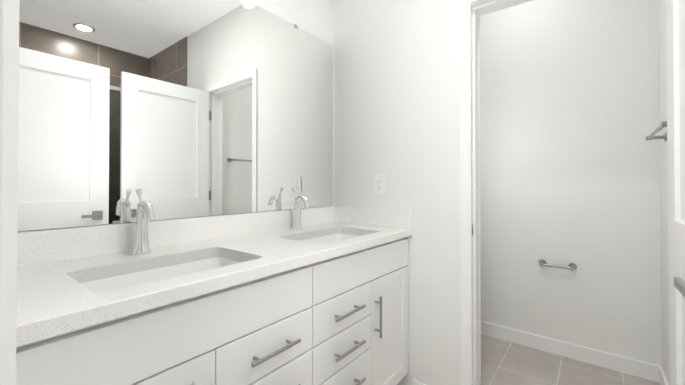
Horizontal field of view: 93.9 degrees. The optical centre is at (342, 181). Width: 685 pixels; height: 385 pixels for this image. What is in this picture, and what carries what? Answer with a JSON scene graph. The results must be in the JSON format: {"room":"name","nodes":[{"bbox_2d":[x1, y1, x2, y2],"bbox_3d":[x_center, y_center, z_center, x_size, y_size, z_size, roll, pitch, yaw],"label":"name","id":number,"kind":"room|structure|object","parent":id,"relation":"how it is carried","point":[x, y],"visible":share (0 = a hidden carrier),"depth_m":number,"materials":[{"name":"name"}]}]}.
{"room":"bathroom","nodes":[
{"label":"bathroom","id":0,"kind":"room"},
{"bbox_2d":[20,0,333,231],"bbox_3d":[-0.280,-0.176,1.916,0.120,2.700,2.870,0,-1,38],"label":"wall","id":1,"kind":"structure","parent":0,"point":[315,18],"depth_m":1.93,"materials":[{"name":"white paint"}]},
{"bbox_2d":[17,0,332,231],"bbox_3d":[-0.539,-0.373,1.482,0.008,1.054,1.550,0,-1,38],"label":"mirror","id":2,"kind":"object","parent":1,"relation":"attached to","point":[174,109],"visible":0.79,"depth_m":1.27,"materials":[{"name":"silver mirror"}]},
{"bbox_2d":[17,207,335,266],"bbox_3d":[-0.533,0.205,1.473,0.021,0.102,1.572,0,-1,38],"label":"backsplash","id":3,"kind":"structure","parent":1,"relation":"attached to","point":[52,245],"depth_m":1.15,"materials":[{"name":"white stone"}]},
{"bbox_2d":[334,0,460,384],"bbox_3d":[0.321,-0.176,1.897,0.850,2.700,0.140,0,-1,38],"label":"wall","id":4,"kind":"structure","parent":0,"point":[397,94],"depth_m":1.75,"materials":[{"name":"white paint"}]},
{"bbox_2d":[336,207,411,226],"bbox_3d":[0.165,0.209,1.912,0.538,0.102,0.020,0,-1,38],"label":"backsplash","id":5,"kind":"structure","parent":4,"relation":"attached to","point":[379,217],"depth_m":1.88,"materials":[{"name":"white stone"}]},
{"bbox_2d":[374,175,384,194],"bbox_3d":[0.216,0.019,1.883,0.070,0.115,0.007,0,-1,38],"label":"electrical outlet","id":6,"kind":"object","parent":4,"relation":"attached to","point":[379,184],"visible":1,"depth_m":1.88,"materials":[{"name":"white plastic"}]},
{"bbox_2d":[412,379,425,384],"bbox_3d":[0.484,1.125,1.660,0.259,0.095,0.012,0,-1,38],"label":"baseboard","id":7,"kind":"structure","parent":4,"relation":"attached to","point":[415,382],"depth_m":1.72,"materials":[{"name":"white paint"}]},
{"bbox_2d":[481,334,659,384],"bbox_3d":[0.960,1.190,0.933,3.270,0.050,2.870,0,-1,38],"label":"floor","id":8,"kind":"structure","parent":0,"point":[503,362],"depth_m":1.99,"materials":[{"name":"tile"}]},
{"bbox_2d":[16,235,411,384],"bbox_3d":[-0.316,0.730,1.298,0.572,0.876,1.572,0,-1,38],"label":"bathroom vanity","id":9,"kind":"object","parent":8,"relation":"on","point":[297,295],"depth_m":0.98,"materials":[{"name":"white paint"}]},
{"bbox_2d":[16,223,411,338],"bbox_3d":[-0.321,0.273,1.306,0.559,0.038,1.572,0,-1,38],"label":"countertop","id":10,"kind":"structure","parent":9,"relation":"on","point":[50,296],"depth_m":0.93,"materials":[{"name":"white stone"}]},
{"bbox_2d":[128,189,159,254],"bbox_3d":[-0.691,0.140,1.117,0.125,0.226,0.060,0,-1,38],"label":"faucet","id":11,"kind":"object","parent":10,"relation":"on","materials":[{"name":"silver metal"}]},
{"bbox_2d":[80,251,239,290],"bbox_3d":[-0.514,0.360,0.976,0.334,0.166,0.508,0,-1,38],"label":"sink","id":12,"kind":"object","parent":10,"relation":"in","point":[130,275],"depth_m":1.07,"materials":[{"name":"white ceramic"}]},
{"bbox_2d":[288,187,308,230],"bbox_3d":[-0.225,0.145,1.712,0.125,0.226,0.060,0,-1,38],"label":"faucet","id":13,"kind":"object","parent":10,"relation":"on","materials":[{"name":"silver metal"}]},
{"bbox_2d":[300,231,363,242],"bbox_3d":[-0.048,0.366,1.571,0.334,0.166,0.509,0,-1,38],"label":"sink","id":14,"kind":"object","parent":10,"relation":"in","point":[328,236],"depth_m":1.76,"materials":[{"name":"white ceramic"}]},
{"bbox_2d":[480,0,661,365],"bbox_3d":[1.297,-0.171,2.402,1.765,2.700,0.120,0,-1,38],"label":"wall","id":15,"kind":"structure","parent":0,"point":[569,123],"depth_m":2.13,"materials":[{"name":"white paint"}]},
{"bbox_2d":[539,259,576,270],"bbox_3d":[1.445,0.566,2.158,0.218,0.047,0.070,0,-1,38],"label":"paper holder","id":16,"kind":"object","parent":15,"relation":"attached to","point":[570,266],"visible":1,"depth_m":2.13,"materials":[{"name":"silver metal"}]},
{"bbox_2d":[481,321,661,382],"bbox_3d":[1.211,1.131,2.374,1.650,0.095,0.012,0,-1,38],"label":"baseboard","id":17,"kind":"structure","parent":15,"relation":"attached to","point":[638,368],"depth_m":2.11,"materials":[{"name":"white paint"}]},
{"bbox_2d":[658,0,669,384],"bbox_3d":[1.642,-0.179,1.504,0.115,2.700,0.870,0,-1,38],"label":"wall","id":18,"kind":"structure","parent":0,"point":[663,192],"depth_m":1.78,"materials":[{"name":"white paint"}]},
{"bbox_2d":[645,121,666,140],"bbox_3d":[1.533,-0.239,1.526,0.080,0.047,0.558,0,-1,38],"label":"towel bar","id":19,"kind":"object","parent":18,"relation":"attached to","point":[651,136],"visible":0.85,"depth_m":1.64,"materials":[{"name":"silver metal"}]},
{"bbox_2d":[659,366,667,384],"bbox_3d":[1.588,1.123,1.526,0.012,0.095,0.858,0,-1,38],"label":"baseboard","id":20,"kind":"structure","parent":18,"relation":"attached to","point":[662,379],"depth_m":1.80,"materials":[{"name":"white paint"}]},
{"bbox_3d":[-0.106,-1.227,0.072,0.800,0.630,0.125,0,-1,38],"label":"wall","id":21,"kind":"structure","parent":0,"visible":0},
{"bbox_2d":[0,0,19,384],"bbox_3d":[-0.106,0.110,0.060,0.856,2.096,0.149,0,-1,38],"label":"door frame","id":22,"kind":"structure","parent":21,"relation":"attached to","point":[9,59],"depth_m":0.35,"materials":[{"name":"white paint"}]},
{"bbox_3d":[0.953,-1.215,1.411,0.755,0.630,0.140,0,-1,38],"label":"wall","id":23,"kind":"structure","parent":0,"visible":0},
{"bbox_2d":[459,0,531,384],"bbox_3d":[0.953,0.122,1.399,0.811,2.096,0.164,0,-1,38],"label":"door frame","id":24,"kind":"structure","parent":23,"relation":"attached to","point":[472,12],"depth_m":1.58,"materials":[{"name":"white paint"}]},
{"bbox_2d":[666,0,684,384],"bbox_3d":[0.957,0.142,0.848,0.167,2.030,0.722,0,-1,38],"label":"room door","id":25,"kind":"structure","parent":23,"relation":"in","point":[675,27],"depth_m":1.04,"materials":[{"name":"white paint"}]}
]}

